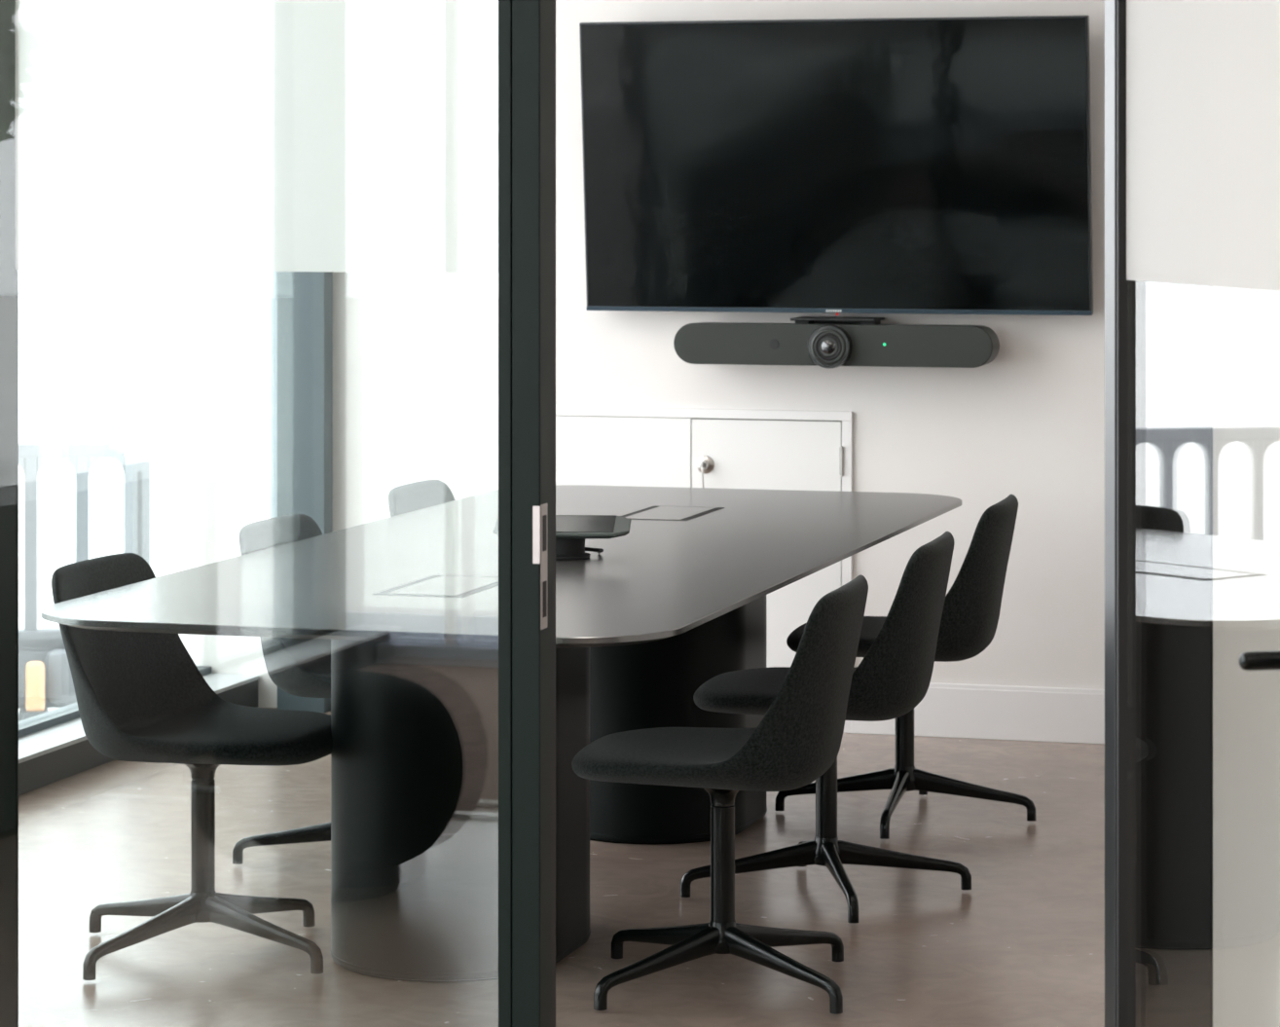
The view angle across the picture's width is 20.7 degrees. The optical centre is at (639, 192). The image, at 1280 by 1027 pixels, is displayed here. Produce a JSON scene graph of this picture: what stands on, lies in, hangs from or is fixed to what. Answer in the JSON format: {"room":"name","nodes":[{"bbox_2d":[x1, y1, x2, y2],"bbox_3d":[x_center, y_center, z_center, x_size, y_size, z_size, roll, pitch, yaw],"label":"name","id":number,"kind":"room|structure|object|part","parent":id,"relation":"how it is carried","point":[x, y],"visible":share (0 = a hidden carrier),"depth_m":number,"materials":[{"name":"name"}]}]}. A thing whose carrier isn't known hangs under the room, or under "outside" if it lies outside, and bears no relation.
{"room":"office","nodes":[
{"label":"office","id":0,"kind":"room"},
{"bbox_2d":[15,0,498,273],"bbox_3d":[-0.638,0.073,5.749,0.884,2.900,0.100,0,0,16],"label":"window blind","id":1,"kind":"object","parent":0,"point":[201,135],"depth_m":5.79,"materials":[{"name":"white fabric"}]},
{"bbox_2d":[18,706,1104,1026],"bbox_3d":[-0.298,1.583,0.954,7.500,0.120,18.070,0,0,16],"label":"floor","id":2,"kind":"structure","parent":0,"point":[1024,946],"depth_m":7.42,"materials":[{"name":"concrete"}]},
{"bbox_2d":[0,0,18,1026],"bbox_3d":[-1.097,0.073,5.881,0.070,2.900,0.100,0,0,16],"label":"trim","id":3,"kind":"structure","parent":2,"relation":"on","point":[9,275],"depth_m":5.88,"materials":[{"name":"black metal"}]},
{"bbox_2d":[51,552,332,980],"bbox_3d":[-0.871,1.129,7.006,0.572,0.776,0.535,0,0,3],"label":"chair","id":4,"kind":"object","parent":2,"relation":"on","point":[141,697],"visible":0.8,"depth_m":6.98,"materials":[{"name":"black fabric"}]},
{"bbox_3d":[-1.004,1.459,7.106,0.311,0.116,0.040,0,0,38],"label":"leg","id":5,"kind":"part","parent":4,"relation":"part of","materials":[{"name":"black metal"}]},
{"bbox_3d":[-0.974,1.459,6.875,0.040,0.116,0.311,0,0,38],"label":"leg","id":6,"kind":"part","parent":4,"relation":"part of","materials":[{"name":"black metal"}]},
{"bbox_3d":[-0.743,1.459,6.905,0.311,0.116,0.040,0,0,38],"label":"leg","id":7,"kind":"part","parent":4,"relation":"part of","materials":[{"name":"black metal"}]},
{"bbox_3d":[-0.773,1.459,7.136,0.040,0.116,0.311,0,0,38],"label":"leg","id":8,"kind":"part","parent":4,"relation":"part of","materials":[{"name":"black metal"}]},
{"bbox_2d":[232,513,330,864],"bbox_3d":[-0.604,1.129,7.882,0.584,0.776,0.566,0,0,38],"label":"chair","id":9,"kind":"object","parent":2,"relation":"on","point":[298,667],"visible":0.24,"depth_m":7.89,"materials":[{"name":"black fabric"}]},
{"bbox_3d":[-0.767,1.459,7.907,0.311,0.116,0.040,0,0,9],"label":"leg","id":10,"kind":"part","parent":9,"relation":"part of","materials":[{"name":"black metal"}]},
{"bbox_2d":[388,479,455,516],"bbox_3d":[-0.341,1.129,8.857,0.562,0.776,0.507,0,0,25],"label":"chair","id":11,"kind":"object","parent":2,"relation":"on","point":[417,495],"visible":0.16,"depth_m":8.92,"materials":[{"name":"black fabric"}]},
{"bbox_2d":[40,484,961,982],"bbox_3d":[-0.152,1.152,7.779,1.244,0.742,3.090,0,0,16],"label":"conference table","id":12,"kind":"object","parent":2,"relation":"on","point":[406,603],"visible":0.81,"depth_m":6.91,"materials":[{"name":"grey laminate"}]},
{"bbox_3d":[-0.381,0.783,6.975,0.144,0.003,0.330,0,0,16],"label":"hatch lid","id":13,"kind":"part","parent":12,"relation":"part of","materials":[{"name":"grey laminate"}]},
{"bbox_2d":[492,514,631,559],"bbox_3d":[-0.166,0.741,7.528,0.292,0.083,0.172,0,0,2],"label":"controller","id":14,"kind":"object","parent":12,"relation":"on","point":[571,530],"visible":0.7,"depth_m":7.49,"materials":[{"name":"grey plastic"}]},
{"bbox_3d":[0.074,0.783,8.561,0.144,0.003,0.330,0,0,16],"label":"hatch lid","id":15,"kind":"part","parent":12,"relation":"part of","materials":[{"name":"grey laminate"}]},
{"bbox_2d":[498,0,555,1026],"bbox_3d":[-0.178,0.073,5.616,0.073,2.900,0.102,0,0,16],"label":"trim","id":16,"kind":"structure","parent":2,"relation":"on","point":[527,28],"depth_m":5.57,"materials":[{"name":"black metal"}]},
{"bbox_3d":[-0.159,0.595,5.577,0.013,0.199,0.038,0,0,16],"label":"strike plate","id":17,"kind":"part","parent":16,"relation":"part of","materials":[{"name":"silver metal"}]},
{"bbox_2d":[571,574,868,1014],"bbox_3d":[0.154,1.129,6.718,0.546,0.776,0.534,0,0,14],"label":"chair","id":18,"kind":"object","parent":2,"relation":"on","point":[798,739],"visible":1,"depth_m":6.57,"materials":[{"name":"grey fabric"}]},
{"bbox_3d":[0.035,1.459,6.608,0.311,0.116,0.040,0,0,-41],"label":"leg","id":19,"kind":"part","parent":18,"relation":"part of","materials":[{"name":"black metal"}]},
{"bbox_3d":[0.050,1.459,6.840,0.040,0.116,0.311,0,0,-41],"label":"leg","id":20,"kind":"part","parent":18,"relation":"part of","materials":[{"name":"black metal"}]},
{"bbox_3d":[0.268,1.459,6.593,0.040,0.116,0.311,0,0,-41],"label":"leg","id":21,"kind":"part","parent":18,"relation":"part of","materials":[{"name":"black metal"}]},
{"bbox_3d":[0.282,1.459,6.826,0.311,0.116,0.040,0,0,-41],"label":"leg","id":22,"kind":"part","parent":18,"relation":"part of","materials":[{"name":"black metal"}]},
{"bbox_2d":[679,531,971,923],"bbox_3d":[0.401,1.129,7.595,0.572,0.776,0.533,0,0,28],"label":"chair","id":23,"kind":"object","parent":2,"relation":"on","point":[894,676],"visible":0.88,"depth_m":7.45,"materials":[{"name":"black fabric"}]},
{"bbox_3d":[0.240,1.459,7.572,0.311,0.116,0.040,0,0,-7],"label":"leg","id":24,"kind":"part","parent":23,"relation":"part of","materials":[{"name":"black metal"}]},
{"bbox_3d":[0.425,1.459,7.430,0.040,0.116,0.311,0,0,-7],"label":"leg","id":25,"kind":"part","parent":23,"relation":"part of","materials":[{"name":"black metal"}]},
{"bbox_3d":[0.567,1.459,7.614,0.311,0.116,0.040,0,0,-7],"label":"leg","id":26,"kind":"part","parent":23,"relation":"part of","materials":[{"name":"black metal"}]},
{"bbox_2d":[774,494,1036,839],"bbox_3d":[0.646,1.129,8.537,0.591,0.776,0.582,0,0,39],"label":"chair","id":27,"kind":"object","parent":2,"relation":"on","point":[971,606],"visible":0.65,"depth_m":8.40,"materials":[{"name":"black fabric"}]},
{"bbox_3d":[0.484,1.459,8.575,0.311,0.116,0.040,0,0,13],"label":"leg","id":28,"kind":"part","parent":27,"relation":"part of","materials":[{"name":"black metal"}]},
{"bbox_3d":[0.608,1.459,8.378,0.040,0.116,0.311,0,0,13],"label":"leg","id":29,"kind":"part","parent":27,"relation":"part of","materials":[{"name":"black metal"}]},
{"bbox_3d":[0.682,1.459,8.699,0.040,0.116,0.311,0,0,13],"label":"leg","id":30,"kind":"part","parent":27,"relation":"part of","materials":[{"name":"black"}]},
{"bbox_3d":[0.806,1.459,8.501,0.311,0.116,0.040,0,0,13],"label":"leg","id":31,"kind":"part","parent":27,"relation":"part of","materials":[{"name":"black metal"}]},
{"bbox_2d":[149,0,1104,707],"bbox_3d":[2.166,0.073,9.543,7.500,2.900,0.200,0,0,16],"label":"wall","id":32,"kind":"structure","parent":0,"point":[416,354],"depth_m":10.06,"materials":[{"name":"white paint"}]},
{"bbox_2d":[18,665,259,795],"bbox_3d":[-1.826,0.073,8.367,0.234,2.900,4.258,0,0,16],"label":"window sill","id":33,"kind":"structure","parent":32,"relation":"in","point":[54,746],"depth_m":9.24,"materials":[{"name":"grey paint"}]},
{"bbox_3d":[-1.895,0.026,8.387,0.070,2.806,4.258,0,0,16],"label":"frame","id":34,"kind":"part","parent":33,"relation":"part of","materials":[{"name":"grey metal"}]},
{"bbox_2d":[270,271,277,517],"bbox_3d":[-1.068,0.026,10.341,0.028,2.806,0.050,0,0,16],"label":"trim","id":35,"kind":"structure","parent":32,"relation":"attached to","point":[274,274],"depth_m":10.32,"materials":[{"name":"grey"}]},
{"bbox_2d":[277,271,332,713],"bbox_3d":[-0.986,0.073,10.307,0.150,2.900,0.070,0,0,16],"label":"column","id":36,"kind":"structure","parent":32,"relation":"attached to","point":[305,299],"depth_m":10.27,"materials":[{"name":"grey paint"}]},
{"bbox_2d":[555,405,852,732],"bbox_3d":[0.142,1.070,9.993,0.940,0.906,0.052,0,0,16],"label":"cabinet","id":37,"kind":"object","parent":32,"relation":"attached to","point":[596,446],"visible":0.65,"depth_m":9.97,"materials":[{"name":"white paint"}]},
{"bbox_3d":[-0.065,1.078,10.070,0.438,0.866,0.008,0,0,16],"label":"door","id":38,"kind":"part","parent":37,"relation":"part of","materials":[{"name":"white paint"}]},
{"bbox_3d":[0.358,1.079,9.949,0.436,0.864,0.008,0,0,16],"label":"door","id":39,"kind":"part","parent":37,"relation":"part of","materials":[{"name":"white paint"}]},
{"bbox_2d":[579,15,1093,315],"bbox_3d":[0.545,-0.071,9.813,1.447,0.827,0.161,0,0,16],"label":"television","id":40,"kind":"object","parent":32,"relation":"attached to","point":[941,165],"visible":1,"depth_m":9.77,"materials":[{"name":"black glass"}]},
{"bbox_2d":[673,316,999,368],"bbox_3d":[0.549,0.418,9.788,0.907,0.136,0.220,0,0,16],"label":"bar","id":41,"kind":"object","parent":32,"relation":"attached to","point":[824,342],"visible":1,"depth_m":9.70,"materials":[{"name":"grey plastic"}]},
{"bbox_2d":[851,682,1104,744],"bbox_3d":[2.304,1.448,9.391,3.550,0.150,0.016,0,0,16],"label":"baseboard","id":42,"kind":"structure","parent":32,"relation":"attached to","point":[1060,714],"depth_m":9.75,"materials":[{"name":"white paint"}]},
{"bbox_2d":[1212,286,1279,1026],"bbox_3d":[2.716,0.073,4.797,3.825,2.900,0.120,0,0,16],"label":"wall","id":43,"kind":"structure","parent":0,"point":[1246,322],"depth_m":5.25,"materials":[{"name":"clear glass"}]},
{"bbox_2d":[1140,281,1212,1026],"bbox_3d":[0.816,0.073,5.342,0.122,2.900,0.116,0,0,16],"label":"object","id":44,"kind":"structure","parent":43,"relation":"attached to","point":[1177,318],"depth_m":5.28,"materials":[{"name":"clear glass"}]},
{"bbox_2d":[1104,0,1279,1026],"bbox_3d":[0.774,0.318,4.847,0.107,2.390,0.900,0,0,-11],"label":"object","id":45,"kind":"structure","parent":43,"relation":"in","point":[1192,87],"depth_m":5.18,"materials":[{"name":"black"}]},
{"bbox_3d":[0.807,0.318,4.853,0.040,2.390,0.900,0,0,-11],"label":"stile frame","id":46,"kind":"part","parent":45,"relation":"part of","materials":[{"name":"black metal"}]},
{"bbox_3d":[0.819,0.608,4.555,0.083,0.052,0.052,0,0,-11],"label":"handle","id":47,"kind":"part","parent":45,"relation":"part of","materials":[{"name":"black metal"}]},
{"label":"outside","id":48,"kind":"structure","parent":0,"visible":0},
{"bbox_2d":[18,287,149,711],"bbox_3d":[-27.546,1.823,15.707,58.380,0.100,105.000,0,0,16],"label":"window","id":49,"kind":"structure","parent":48,"point":[84,353],"depth_m":30.61,"materials":[{"name":"white glass"}]},
{"bbox_2d":[18,418,149,721],"bbox_3d":[-2.534,1.263,11.368,2.085,1.020,0.300,0,0,-11],"label":"barrier","id":50,"kind":"object","parent":49,"relation":"on","point":[45,677],"visible":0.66,"depth_m":11.57,"materials":[{"name":"white metal"}]},
{"bbox_3d":[-2.646,1.175,11.458,1.900,0.695,0.060,0,0,-11],"label":"railing","id":51,"kind":"part","parent":50,"relation":"part of","materials":[{"name":"grey plastic"}]},
{"bbox_3d":[-1.649,1.223,11.658,0.235,0.940,0.068,0,0,-11],"label":"post","id":52,"kind":"part","parent":50,"relation":"part of","materials":[{"name":"grey plastic"}]}
]}

